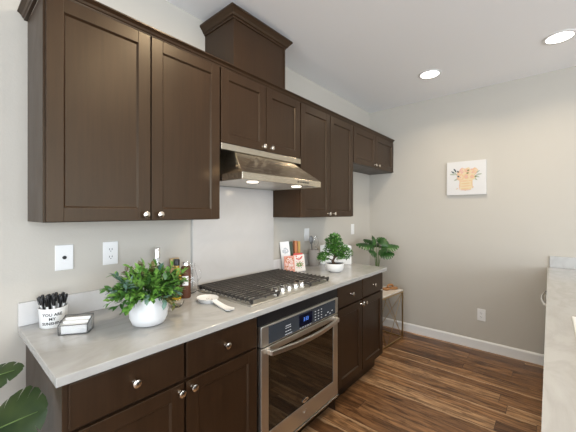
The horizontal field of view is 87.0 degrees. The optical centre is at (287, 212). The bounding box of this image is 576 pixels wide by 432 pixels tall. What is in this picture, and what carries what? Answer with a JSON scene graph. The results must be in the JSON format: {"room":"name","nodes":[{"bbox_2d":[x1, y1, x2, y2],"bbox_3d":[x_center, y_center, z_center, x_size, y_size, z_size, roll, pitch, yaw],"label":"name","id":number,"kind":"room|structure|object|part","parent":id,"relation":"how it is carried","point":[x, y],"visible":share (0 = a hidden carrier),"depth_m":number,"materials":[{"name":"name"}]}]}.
{"room":"kitchen","nodes":[
{"label":"kitchen","id":0,"kind":"room"},
{"bbox_2d":[0,0,369,405],"bbox_3d":[-1.229,0.062,1.391,0.150,2.698,7.234,0,0,41],"label":"wall","id":1,"kind":"structure","parent":0,"point":[27,248],"depth_m":1.48,"materials":[{"name":"beige paint"}]},
{"bbox_2d":[55,244,72,270],"bbox_3d":[-1.070,0.215,1.453,0.010,0.121,0.073,0,0,41],"label":"wall plate","id":2,"kind":"object","parent":1,"relation":"attached to","point":[63,253],"visible":1,"depth_m":1.45,"materials":[{"name":"white plastic"}]},
{"bbox_2d":[18,288,143,326],"bbox_3d":[-0.900,0.446,1.644,0.018,0.101,0.846,0,0,41],"label":"backsplash","id":3,"kind":"structure","parent":1,"relation":"attached to","point":[87,301],"depth_m":1.48,"materials":[{"name":"white stone"}]},
{"bbox_2d":[103,241,117,264],"bbox_3d":[-0.939,0.214,1.607,0.008,0.121,0.073,0,0,41],"label":"wall outlet","id":4,"kind":"object","parent":1,"relation":"attached to","point":[110,249],"visible":1,"depth_m":1.60,"materials":[{"name":"white plastic"}]},
{"bbox_2d":[28,0,219,222],"bbox_3d":[-0.766,-0.406,1.550,0.342,0.890,0.814,0,0,41],"label":"upper cabinet","id":5,"kind":"object","parent":1,"relation":"attached to","point":[124,122],"visible":1,"depth_m":1.34,"materials":[{"name":"brown wood"}]},
{"bbox_3d":[-0.797,-0.406,1.312,0.019,0.883,0.398,0,0,41],"label":"door","id":6,"kind":"part","parent":5,"relation":"part of","materials":[{"name":"brown wood"}]},
{"bbox_3d":[-0.796,-0.406,1.311,0.012,0.771,0.286,0,0,41],"label":"door panel","id":7,"kind":"part","parent":5,"relation":"part of","materials":[{"name":"brown wood"}]},
{"bbox_3d":[-0.667,0.009,1.427,0.028,0.031,0.031,0,0,41],"label":"knob","id":8,"kind":"part","parent":5,"relation":"part of","materials":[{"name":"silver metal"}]},
{"bbox_3d":[-0.621,0.009,1.480,0.028,0.031,0.031,0,0,41],"label":"knob","id":9,"kind":"part","parent":5,"relation":"part of","materials":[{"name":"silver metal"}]},
{"bbox_3d":[-0.533,-0.406,1.618,0.019,0.883,0.398,0,0,41],"label":"door","id":10,"kind":"part","parent":5,"relation":"part of","materials":[{"name":"brown wood"}]},
{"bbox_3d":[-0.532,-0.406,1.617,0.012,0.771,0.286,0,0,41],"label":"door panel","id":11,"kind":"part","parent":5,"relation":"part of","materials":[{"name":"brown wood"}]},
{"bbox_2d":[17,0,394,142],"bbox_3d":[0.060,-0.869,2.521,0.328,0.034,3.433,0,0,41],"label":"crown molding","id":12,"kind":"structure","parent":5,"relation":"on","point":[25,8],"depth_m":1.60,"materials":[{"name":"brown wood"}]},
{"bbox_2d":[200,2,292,88],"bbox_3d":[-0.276,-1.067,2.121,0.340,0.360,0.559,0,0,41],"label":"duct cover","id":13,"kind":"object","parent":12,"relation":"on","point":[233,35],"visible":0.74,"depth_m":1.97,"materials":[{"name":"brown wood"}]},
{"bbox_3d":[-0.276,-1.218,2.121,0.340,0.058,0.559,0,0,41],"label":"crown","id":14,"kind":"part","parent":13,"relation":"part of","materials":[{"name":"brown wood"}]},
{"bbox_2d":[191,186,273,288],"bbox_3d":[-0.375,0.157,2.252,0.020,0.680,0.758,0,0,41],"label":"backsplash","id":15,"kind":"structure","parent":1,"relation":"attached to","point":[239,243],"depth_m":2.22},
{"bbox_2d":[220,68,299,158],"bbox_3d":[-0.256,-0.631,2.144,0.342,0.440,0.748,0,0,41],"label":"upper cabinet","id":16,"kind":"object","parent":1,"relation":"attached to","point":[253,115],"visible":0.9,"depth_m":2.00,"materials":[{"name":"brown wood"}]},
{"bbox_3d":[-0.276,-0.630,1.916,0.019,0.433,0.368,0,0,41],"label":"door","id":17,"kind":"part","parent":16,"relation":"part of","materials":[{"name":"brown wood"}]},
{"bbox_3d":[-0.275,-0.630,1.915,0.012,0.321,0.256,0,0,41],"label":"door panel","id":18,"kind":"part","parent":16,"relation":"part of","materials":[{"name":"brown wood"}]},
{"bbox_2d":[220,142,320,190],"bbox_3d":[-0.186,-0.296,2.083,0.486,0.228,0.745,0,0,41],"label":"range hood","id":19,"kind":"object","parent":16,"relation":"attached to","point":[243,167],"visible":0.88,"depth_m":1.91,"materials":[{"name":"silver metal"}]},
{"bbox_3d":[-0.033,-0.630,2.199,0.019,0.433,0.364,0,0,41],"label":"door","id":20,"kind":"part","parent":16,"relation":"part of","materials":[{"name":"brown wood"}]},
{"bbox_3d":[-0.032,-0.630,2.198,0.012,0.321,0.252,0,0,41],"label":"door panel","id":21,"kind":"part","parent":16,"relation":"part of","materials":[{"name":"brown wood"}]},
{"bbox_2d":[274,252,319,268],"bbox_3d":[0.145,0.446,2.857,0.018,0.101,0.833,0,0,41],"label":"backsplash","id":22,"kind":"structure","parent":1,"relation":"attached to","point":[277,262],"depth_m":2.60,"materials":[{"name":"white tile"}]},
{"bbox_2d":[304,228,308,240],"bbox_3d":[0.181,0.211,2.907,0.008,0.121,0.073,0,0,41],"label":"wall outlet","id":23,"kind":"object","parent":1,"relation":"attached to","point":[306,230],"visible":0.92,"depth_m":2.90,"materials":[{"name":"white plastic"}]},
{"bbox_2d":[271,103,352,217],"bbox_3d":[0.260,-0.406,2.742,0.342,0.890,0.828,0,0,41],"label":"upper cabinet","id":24,"kind":"object","parent":1,"relation":"attached to","point":[326,141],"visible":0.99,"depth_m":2.57,"materials":[{"name":"brown wood"}]},
{"bbox_3d":[0.227,-0.406,2.500,0.019,0.883,0.408,0,0,41],"label":"door","id":25,"kind":"part","parent":24,"relation":"part of","materials":[{"name":"brown wood"}]},
{"bbox_3d":[0.228,-0.406,2.499,0.012,0.771,0.296,0,0,41],"label":"door panel","id":26,"kind":"part","parent":24,"relation":"part of","materials":[{"name":"brown wood"}]},
{"bbox_3d":[0.496,-0.406,2.813,0.019,0.883,0.403,0,0,41],"label":"door","id":27,"kind":"part","parent":24,"relation":"part of","materials":[{"name":"brown wood"}]},
{"bbox_3d":[0.497,-0.406,2.812,0.012,0.771,0.291,0,0,41],"label":"door panel","id":28,"kind":"part","parent":24,"relation":"part of","materials":[{"name":"brown wood"}]},
{"bbox_2d":[351,224,353,233],"bbox_3d":[0.763,0.195,3.583,0.008,0.121,0.073,0,0,41],"label":"wall outlet","id":29,"kind":"object","parent":1,"relation":"attached to","point":[352,225],"visible":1,"depth_m":3.57,"materials":[{"name":"white plastic"}]},
{"bbox_2d":[353,126,392,174],"bbox_3d":[0.859,-0.669,3.438,0.342,0.364,1.004,0,0,41],"label":"upper cabinet","id":30,"kind":"object","parent":1,"relation":"attached to","point":[372,154],"visible":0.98,"depth_m":3.30,"materials":[{"name":"brown wood"}]},
{"bbox_3d":[0.797,-0.668,3.162,0.019,0.357,0.497,0,0,41],"label":"door","id":31,"kind":"part","parent":30,"relation":"part of","materials":[{"name":"brown wood"}]},
{"bbox_3d":[0.798,-0.668,3.162,0.012,0.245,0.385,0,0,41],"label":"door panel","id":32,"kind":"part","parent":30,"relation":"part of","materials":[{"name":"brown wood"}]},
{"bbox_3d":[1.124,-0.668,3.542,0.019,0.357,0.490,0,0,41],"label":"door","id":33,"kind":"part","parent":30,"relation":"part of","materials":[{"name":"brown wood"}]},
{"bbox_3d":[1.125,-0.668,3.541,0.012,0.245,0.378,0,0,41],"label":"door panel","id":34,"kind":"part","parent":30,"relation":"part of","materials":[{"name":"brown wood"}]},
{"bbox_2d":[166,0,575,112],"bbox_3d":[0.949,-1.338,-0.485,6.000,0.100,7.234,0,0,41],"label":"ceiling","id":35,"kind":"structure","parent":0,"point":[370,54],"depth_m":2.30,"materials":[{"name":"white paint"}]},
{"bbox_2d":[418,69,441,78],"bbox_3d":[1.318,-1.284,2.824,0.196,0.006,0.196,0,0,41],"label":"recessed light","id":36,"kind":"object","parent":35,"relation":"in","point":[428,74],"visible":1,"depth_m":2.82,"materials":[{"name":"white"}]},
{"bbox_2d":[542,29,575,44],"bbox_3d":[1.992,-1.284,2.227,0.196,0.006,0.196,0,0,41],"label":"recessed light","id":37,"kind":"object","parent":35,"relation":"in","point":[564,35],"visible":1,"depth_m":2.22,"materials":[{"name":"white"}]},
{"bbox_2d":[301,326,543,431],"bbox_3d":[0.949,1.461,-0.485,6.000,0.100,7.234,0,0,41],"label":"floor","id":38,"kind":"structure","parent":0,"point":[418,383],"depth_m":2.34,"materials":[{"name":"brown wood"}]},
{"bbox_2d":[0,361,47,431],"bbox_3d":[-1.158,0.957,0.869,0.533,0.907,0.600,0,0,27],"label":"monstera plant","id":39,"kind":"object","parent":38,"relation":"on","point":[22,413],"visible":1,"depth_m":1.02,"materials":[{"name":"green plant"}]},
{"bbox_2d":[26,317,256,431],"bbox_3d":[-0.645,0.969,1.446,0.634,0.883,0.830,0,0,41],"label":"base cabinet","id":40,"kind":"object","parent":38,"relation":"on","point":[207,383],"visible":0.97,"depth_m":1.22,"materials":[{"name":"brown wood"}]},
{"bbox_3d":[-0.566,0.615,1.111,0.019,0.148,0.396,0,0,41],"label":"drawer","id":41,"kind":"part","parent":40,"relation":"part of","materials":[{"name":"brown wood"}]},
{"bbox_3d":[-0.566,0.994,1.111,0.019,0.583,0.396,0,0,41],"label":"door","id":42,"kind":"part","parent":40,"relation":"part of","materials":[{"name":"brown wood"}]},
{"bbox_3d":[-0.547,0.615,1.096,0.028,0.031,0.031,0,0,41],"label":"knob","id":43,"kind":"part","parent":40,"relation":"part of","materials":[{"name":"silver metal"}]},
{"bbox_3d":[-0.565,0.994,1.111,0.012,0.471,0.284,0,0,41],"label":"door panel","id":44,"kind":"part","parent":40,"relation":"part of","materials":[{"name":"brown wood"}]},
{"bbox_3d":[-0.431,0.733,1.231,0.028,0.031,0.031,0,0,41],"label":"knob","id":45,"kind":"part","parent":40,"relation":"part of","materials":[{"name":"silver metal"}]},
{"bbox_3d":[-0.394,0.733,1.275,0.028,0.031,0.031,0,0,41],"label":"knob","id":46,"kind":"part","parent":40,"relation":"part of","materials":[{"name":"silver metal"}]},
{"bbox_2d":[18,262,386,387],"bbox_3d":[-0.142,0.512,2.043,0.646,0.030,2.441,0,0,41],"label":"countertop","id":47,"kind":"structure","parent":40,"relation":"on","point":[113,341],"depth_m":1.26,"materials":[{"name":"stone"}]},
{"bbox_2d":[38,303,67,328],"bbox_3d":[-1.036,0.454,1.341,0.107,0.084,0.107,0,0,41],"label":"pen cup","id":48,"kind":"object","parent":47,"relation":"on","point":[51,318],"visible":0.8,"depth_m":1.30,"materials":[{"name":"white ceramic"}]},
{"bbox_2d":[37,296,42,309],"bbox_3d":[-1.068,0.426,1.318,0.037,0.127,0.013,0,0,-27],"label":"pen","id":49,"kind":"object","parent":48,"relation":"in","point":[38,297],"visible":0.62,"depth_m":1.31,"materials":[{"name":"black plastic"}]},
{"bbox_2d":[40,298,44,309],"bbox_3d":[-1.052,0.427,1.308,0.014,0.124,0.031,0,0,15],"label":"pen","id":50,"kind":"object","parent":48,"relation":"in","point":[41,299],"visible":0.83,"depth_m":1.30,"materials":[{"name":"black plastic"}]},
{"bbox_2d":[44,298,48,309],"bbox_3d":[-1.031,0.426,1.301,0.013,0.127,0.039,0,0,-14],"label":"pen","id":51,"kind":"object","parent":48,"relation":"in","point":[45,299],"visible":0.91,"depth_m":1.29,"materials":[{"name":"black plastic"}]},
{"bbox_2d":[52,297,55,308],"bbox_3d":[-1.011,0.425,1.311,0.035,0.128,0.013,0,0,42],"label":"pen","id":52,"kind":"object","parent":48,"relation":"in","point":[53,298],"visible":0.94,"depth_m":1.30,"materials":[{"name":"black plastic"}]},
{"bbox_2d":[55,292,57,308],"bbox_3d":[-1.050,0.425,1.375,0.013,0.128,0.035,0,0,-31],"label":"pen","id":53,"kind":"object","parent":48,"relation":"in","point":[56,293],"visible":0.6,"depth_m":1.38,"materials":[{"name":"black plastic"}]},
{"bbox_2d":[59,296,62,307],"bbox_3d":[-1.000,0.427,1.331,0.032,0.124,0.014,0,0,25],"label":"pen","id":54,"kind":"object","parent":48,"relation":"in","point":[61,297],"visible":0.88,"depth_m":1.32,"materials":[{"name":"black plastic"}]},
{"bbox_2d":[62,294,67,306],"bbox_3d":[-0.999,0.425,1.350,0.033,0.128,0.013,0,0,-24],"label":"pen","id":55,"kind":"object","parent":48,"relation":"in","point":[64,295],"visible":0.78,"depth_m":1.35,"materials":[{"name":"black plastic"}]},
{"bbox_2d":[57,313,93,335],"bbox_3d":[-0.882,0.464,1.266,0.108,0.064,0.074,0,0,-14],"label":"glass box","id":56,"kind":"object","parent":47,"relation":"on","point":[76,328],"visible":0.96,"depth_m":1.24,"materials":[{"name":"clear glass"}]},
{"bbox_3d":[-0.874,0.475,1.234,0.102,0.037,0.006,0,0,-14],"label":"glass pane","id":57,"kind":"part","parent":56,"relation":"part of","materials":[{"name":"white"}]},
{"bbox_2d":[63,319,88,323],"bbox_3d":[-0.882,0.471,1.267,0.092,0.045,0.016,0,0,-14],"label":"card stack","id":58,"kind":"object","parent":56,"relation":"in","point":[78,320],"visible":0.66,"depth_m":1.26,"materials":[{"name":"white paper"}]},
{"bbox_2d":[65,315,90,319],"bbox_3d":[-0.887,0.467,1.286,0.092,0.053,0.012,0,0,-15],"label":"card stack","id":59,"kind":"object","parent":56,"relation":"in","point":[89,316],"visible":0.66,"depth_m":1.28,"materials":[{"name":"white paper"}]},
{"bbox_3d":[-0.891,0.464,1.300,0.102,0.059,0.002,0,0,-14],"label":"glass pane","id":60,"kind":"part","parent":56,"relation":"part of","materials":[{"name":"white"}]},
{"bbox_3d":[-0.832,0.464,1.279,0.002,0.059,0.069,0,0,-14],"label":"glass pane","id":61,"kind":"part","parent":56,"relation":"part of","materials":[{"name":"clear glass"}]},
{"bbox_2d":[100,258,191,326],"bbox_3d":[-0.639,0.347,1.374,0.377,0.298,0.372,0,0,-10],"label":"potted plant","id":62,"kind":"object","parent":47,"relation":"on","point":[148,306],"visible":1,"depth_m":1.30,"materials":[{"name":"green plant"}]},
{"bbox_3d":[-0.626,0.435,1.367,0.161,0.122,0.161,0,0,41],"label":"pot","id":63,"kind":"part","parent":62,"relation":"part of","materials":[{"name":"white ceramic"}]},
{"bbox_2d":[154,247,159,266],"bbox_3d":[-0.747,0.348,1.735,0.064,0.296,0.064,0,0,41],"label":"bottle","id":64,"kind":"object","parent":47,"relation":"on","point":[157,249],"visible":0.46,"depth_m":1.72,"materials":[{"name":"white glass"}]},
{"bbox_2d":[169,257,178,272],"bbox_3d":[-0.690,0.387,1.855,0.029,0.220,0.060,0,0,41],"label":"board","id":65,"kind":"object","parent":47,"relation":"on","point":[171,259],"visible":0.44,"depth_m":1.84,"materials":[{"name":"beige wood"}]},
{"bbox_2d":[172,259,181,299],"bbox_3d":[-0.634,0.380,1.730,0.054,0.232,0.054,0,0,41],"label":"bottle","id":66,"kind":"object","parent":47,"relation":"on","point":[176,263],"visible":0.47,"depth_m":1.72,"materials":[{"name":"glass"}]},
{"bbox_2d":[170,300,183,307],"bbox_3d":[-0.587,0.483,1.608,0.072,0.026,0.072,0,0,41],"label":"glass dish","id":67,"kind":"object","parent":47,"relation":"on","point":[179,302],"visible":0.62,"depth_m":1.60,"materials":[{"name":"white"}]},
{"bbox_2d":[181,261,190,298],"bbox_3d":[-0.599,0.391,1.778,0.056,0.210,0.056,0,0,41],"label":"bottle","id":68,"kind":"object","parent":47,"relation":"on","point":[186,291],"visible":0.89,"depth_m":1.76,"materials":[{"name":"brown"}]},
{"bbox_3d":[-0.599,0.298,1.779,0.044,0.023,0.044,0,0,41],"label":"lid","id":69,"kind":"part","parent":68,"relation":"part of","materials":[{"name":"silver metal"}]},
{"bbox_2d":[190,263,200,293],"bbox_3d":[-0.602,0.405,1.881,0.096,0.182,0.091,0,0,41],"label":"glass pitcher","id":70,"kind":"object","parent":47,"relation":"on","point":[194,281],"visible":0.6,"depth_m":1.86,"materials":[{"name":"white"}]},
{"bbox_2d":[197,294,233,310],"bbox_3d":[-0.382,0.484,1.640,0.309,0.024,0.112,0,0,41],"label":"spoon rest","id":71,"kind":"object","parent":47,"relation":"on","point":[206,298],"visible":1,"depth_m":1.65,"materials":[{"name":"white ceramic"}]},
{"bbox_3d":[-0.338,0.485,1.592,0.052,0.021,0.182,0,0,-40],"label":"handle","id":72,"kind":"part","parent":71,"relation":"part of","materials":[{"name":"white ceramic"}]},
{"bbox_2d":[197,269,329,306],"bbox_3d":[-0.138,0.474,2.046,0.510,0.046,0.758,0,0,41],"label":"gas cooktop","id":73,"kind":"object","parent":47,"relation":"in","point":[251,290],"visible":1,"depth_m":1.93,"materials":[{"name":"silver metal"}]},
{"bbox_3d":[-0.036,0.474,1.873,0.046,0.026,0.046,0,0,41],"label":"control knob","id":74,"kind":"part","parent":73,"relation":"part of","materials":[{"name":"silver metal"}]},
{"bbox_3d":[0.006,0.474,1.921,0.046,0.026,0.046,0,0,41],"label":"control knob","id":75,"kind":"part","parent":73,"relation":"part of","materials":[{"name":"silver metal"}]},
{"bbox_2d":[279,241,289,269],"bbox_3d":[-0.019,0.373,2.603,0.105,0.257,0.041,0,0,-12],"label":"book","id":76,"kind":"object","parent":47,"relation":"on","point":[284,246],"visible":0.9,"depth_m":2.60,"materials":[{"name":"white paper"}]},
{"bbox_2d":[284,256,294,271],"bbox_3d":[0.012,0.430,2.536,0.091,0.138,0.024,0,0,-12],"label":"book","id":77,"kind":"object","parent":47,"relation":"on","point":[289,264],"visible":0.95,"depth_m":2.53,"materials":[{"name":"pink paper"}]},
{"bbox_2d":[289,241,292,255],"bbox_3d":[0.026,0.376,2.654,0.034,0.250,0.070,0,0,-15],"label":"book","id":78,"kind":"object","parent":47,"relation":"on","point":[290,242],"visible":0.45,"depth_m":2.63,"materials":[{"name":"green paper"}]},
{"bbox_2d":[293,241,297,252],"bbox_3d":[0.066,0.373,2.670,0.024,0.253,0.067,0,0,-15],"label":"book","id":79,"kind":"object","parent":47,"relation":"on","point":[295,248],"visible":0.36,"depth_m":2.65,"materials":[{"name":"orange paper"}]},
{"bbox_2d":[297,241,299,252],"bbox_3d":[0.094,0.375,2.683,0.020,0.249,0.067,0,0,-15],"label":"book","id":80,"kind":"object","parent":47,"relation":"on","point":[298,242],"visible":0.27,"depth_m":2.66,"materials":[{"name":"yellow paper"}]},
{"bbox_2d":[293,254,305,271],"bbox_3d":[0.096,0.428,2.578,0.106,0.147,0.025,0,0,-12],"label":"book","id":81,"kind":"object","parent":47,"relation":"on","point":[299,260],"visible":0.98,"depth_m":2.57,"materials":[{"name":"beige paper"}]},
{"bbox_2d":[295,256,303,267],"bbox_3d":[0.095,0.416,2.570,0.075,0.108,0.002,-5,-4,-12],"label":"art","id":82,"kind":"object","parent":81,"relation":"attached to","point":[298,264],"depth_m":2.57},
{"bbox_2d":[308,249,318,265],"bbox_3d":[0.244,0.423,2.872,0.100,0.147,0.100,0,0,41],"label":"utensil crock","id":83,"kind":"object","parent":47,"relation":"on","point":[312,254],"visible":0.93,"depth_m":2.83,"materials":[{"name":"grey ceramic"}]},
{"bbox_2d":[309,236,312,249],"bbox_3d":[0.219,0.351,2.853,0.046,0.268,0.015,0,0,-18],"label":"spoon","id":84,"kind":"object","parent":83,"relation":"in","point":[310,237],"visible":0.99,"depth_m":2.85,"materials":[{"name":"grey metal"}]},
{"bbox_2d":[325,262,343,271],"bbox_3d":[0.394,0.460,2.564,0.156,0.072,0.156,0,0,41],"label":"bowl","id":85,"kind":"object","parent":47,"relation":"on","point":[330,266],"depth_m":2.51,"materials":[{"name":"white ceramic"}]},
{"bbox_2d":[317,233,352,271],"bbox_3d":[0.396,0.329,2.563,0.309,0.336,0.192,0,0,-14],"label":"bonsai","id":86,"kind":"object","parent":47,"relation":"on","point":[334,244],"visible":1,"depth_m":2.54,"materials":[{"name":"green plant"}]},
{"bbox_2d":[320,244,350,263],"bbox_3d":[0.459,0.398,2.929,0.300,0.196,0.036,0,0,0],"label":"block","id":87,"kind":"object","parent":47,"relation":"on","point":[348,261],"visible":0.35,"depth_m":2.91,"materials":[{"name":"white ceramic"}]},
{"bbox_3d":[-0.298,0.994,1.422,0.019,0.583,0.400,0,0,41],"label":"door","id":88,"kind":"part","parent":40,"relation":"part of","materials":[{"name":"brown wood"}]},
{"bbox_3d":[-0.298,0.615,1.422,0.019,0.148,0.400,0,0,41],"label":"drawer","id":89,"kind":"part","parent":40,"relation":"part of","materials":[{"name":"brown wood"}]},
{"bbox_3d":[-0.297,0.994,1.421,0.012,0.471,0.288,0,0,41],"label":"door panel","id":90,"kind":"part","parent":40,"relation":"part of","materials":[{"name":"brown wood"}]},
{"bbox_3d":[-0.280,0.615,1.406,0.028,0.031,0.031,0,0,41],"label":"knob","id":91,"kind":"part","parent":40,"relation":"part of","materials":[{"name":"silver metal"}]},
{"bbox_2d":[255,289,336,431],"bbox_3d":[-0.131,0.969,2.067,0.603,0.883,0.780,0,0,41],"label":"base cabinet","id":92,"kind":"object","parent":38,"relation":"on","point":[269,317],"visible":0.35,"depth_m":1.84,"materials":[{"name":"brown wood"}]},
{"bbox_3d":[-0.138,0.969,2.073,0.585,0.883,0.780,0,0,41],"label":"housing panel","id":93,"kind":"part","parent":92,"relation":"part of","materials":[{"name":"brown wood"}]},
{"bbox_2d":[257,297,338,431],"bbox_3d":[-0.082,0.948,2.029,0.636,0.699,0.755,0,0,41],"label":"wall oven","id":94,"kind":"object","parent":92,"relation":"in","point":[297,353],"visible":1,"depth_m":1.79,"materials":[{"name":"silver metal"}]},
{"bbox_3d":[0.096,0.654,1.875,0.030,0.110,0.755,0,0,41],"label":"control panel","id":95,"kind":"part","parent":94,"relation":"part of","materials":[{"name":"silver metal"}]},
{"bbox_3d":[0.112,0.655,1.873,0.005,0.095,0.662,0,0,41],"label":"control glass","id":96,"kind":"part","parent":94,"relation":"part of","materials":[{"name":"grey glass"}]},
{"bbox_3d":[0.134,0.742,1.845,0.068,0.032,0.676,0,0,41],"label":"handle","id":97,"kind":"part","parent":94,"relation":"part of","materials":[{"name":"silver metal"}]},
{"bbox_3d":[0.098,1.292,1.874,0.034,0.010,0.755,0,0,41],"label":"trim","id":98,"kind":"part","parent":94,"relation":"part of","materials":[{"name":"silver metal"}]},
{"bbox_2d":[335,272,382,398],"bbox_3d":[0.389,0.969,2.647,0.634,0.883,0.775,0,0,41],"label":"base cabinet","id":99,"kind":"object","parent":38,"relation":"on","point":[360,303],"visible":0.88,"depth_m":2.41,"materials":[{"name":"brown wood"}]},
{"bbox_3d":[0.471,0.615,2.315,0.019,0.148,0.368,0,0,41],"label":"drawer","id":100,"kind":"part","parent":99,"relation":"part of","materials":[{"name":"brown wood"}]},
{"bbox_3d":[0.471,0.987,2.315,0.019,0.568,0.368,0,0,41],"label":"door","id":101,"kind":"part","parent":99,"relation":"part of","materials":[{"name":"brown wood"}]},
{"bbox_3d":[0.472,0.987,2.314,0.012,0.456,0.256,0,0,41],"label":"door panel","id":102,"kind":"part","parent":99,"relation":"part of","materials":[{"name":"brown wood"}]},
{"bbox_3d":[0.724,0.987,2.608,0.019,0.568,0.385,0,0,41],"label":"door","id":103,"kind":"part","parent":99,"relation":"part of","materials":[{"name":"brown wood"}]},
{"bbox_3d":[0.724,0.615,2.608,0.019,0.148,0.385,0,0,41],"label":"drawer","id":104,"kind":"part","parent":99,"relation":"part of","materials":[{"name":"brown wood"}]},
{"bbox_3d":[0.725,0.987,2.607,0.012,0.456,0.273,0,0,41],"label":"door panel","id":105,"kind":"part","parent":99,"relation":"part of","materials":[{"name":"brown wood"}]},
{"bbox_2d":[382,286,402,349],"bbox_3d":[0.933,1.138,3.281,0.720,0.544,0.310,0,0,-44],"label":"side table","id":106,"kind":"object","parent":38,"relation":"on","point":[386,293],"visible":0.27,"depth_m":3.34,"materials":[{"name":"gold stone"}]},
{"bbox_2d":[356,236,398,289],"bbox_3d":[0.991,0.559,3.406,0.459,0.612,0.246,0,0,-18],"label":"potted plant","id":107,"kind":"object","parent":106,"relation":"on","point":[384,252],"visible":0.84,"depth_m":3.38,"materials":[{"name":"green plant"}]},
{"bbox_3d":[1.186,1.397,3.528,0.013,0.013,0.284,0,0,-44],"label":"frame rail","id":108,"kind":"part","parent":106,"relation":"part of","materials":[{"name":"gold metal"}]},
{"bbox_3d":[1.037,0.888,3.175,0.694,0.013,0.013,0,0,-44],"label":"frame rail","id":109,"kind":"part","parent":106,"relation":"part of","materials":[{"name":"gold metal"}]},
{"bbox_3d":[1.037,1.397,3.175,0.694,0.013,0.013,0,0,-44],"label":"frame rail","id":110,"kind":"part","parent":106,"relation":"part of","materials":[{"name":"gold metal"}]},
{"bbox_3d":[1.290,1.145,3.421,0.013,0.530,0.013,0,0,-44],"label":"leg","id":111,"kind":"part","parent":106,"relation":"part of","materials":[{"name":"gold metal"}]},
{"bbox_2d":[540,290,546,306],"bbox_3d":[2.060,0.970,1.975,0.648,0.882,0.604,0,0,41],"label":"dishwasher","id":112,"kind":"object","parent":38,"relation":"on","point":[544,293],"visible":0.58,"depth_m":2.15,"materials":[{"name":"silver metal"}]},
{"bbox_3d":[1.263,0.969,1.004,0.628,0.883,0.900,0,0,41],"label":"base cabinet","id":113,"kind":"object","parent":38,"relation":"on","visible":0},
{"bbox_2d":[541,267,575,431],"bbox_3d":[1.582,0.512,1.345,0.670,0.030,3.234,0,0,41],"label":"countertop","id":114,"kind":"structure","parent":113,"relation":"on","point":[559,374],"depth_m":1.06,"materials":[{"name":"stone"}]},
{"bbox_2d":[572,316,575,333],"bbox_3d":[1.262,0.597,1.000,0.448,0.218,0.757,0,0,41],"label":"sink","id":115,"kind":"object","parent":114,"relation":"in","point":[573,317],"visible":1,"depth_m":1.35,"materials":[{"name":"white ceramic"}]},
{"bbox_2d":[370,66,575,354],"bbox_3d":[3.228,0.062,2.161,5.600,2.698,0.150,0,0,41],"label":"wall","id":116,"kind":"structure","parent":0,"point":[456,256],"depth_m":3.12,"materials":[{"name":"beige paint"}]},
{"bbox_2d":[383,317,543,365],"bbox_3d":[1.720,1.361,3.352,1.760,0.099,0.014,0,0,41],"label":"baseboard","id":117,"kind":"structure","parent":116,"relation":"attached to","point":[528,356],"depth_m":3.18,"materials":[{"name":"white wood"}]},
{"bbox_2d":[447,159,485,195],"bbox_3d":[1.878,-0.365,3.206,0.364,0.356,0.025,0,0,41],"label":"picture","id":118,"kind":"object","parent":116,"relation":"attached to","point":[464,177],"visible":1,"depth_m":3.19,"materials":[{"name":"white paper"}]},
{"bbox_2d":[477,308,485,320],"bbox_3d":[1.988,1.053,3.124,0.073,0.121,0.008,0,0,41],"label":"wall outlet","id":119,"kind":"object","parent":116,"relation":"attached to","point":[481,313],"visible":1,"depth_m":3.12,"materials":[{"name":"white plastic"}]},
{"bbox_2d":[550,256,575,268],"bbox_3d":[2.636,0.446,2.558,0.656,0.101,0.020,0,0,41],"label":"backsplash","id":120,"kind":"structure","parent":116,"relation":"attached to","point":[555,261],"depth_m":2.70,"materials":[{"name":"stone"}]}
]}

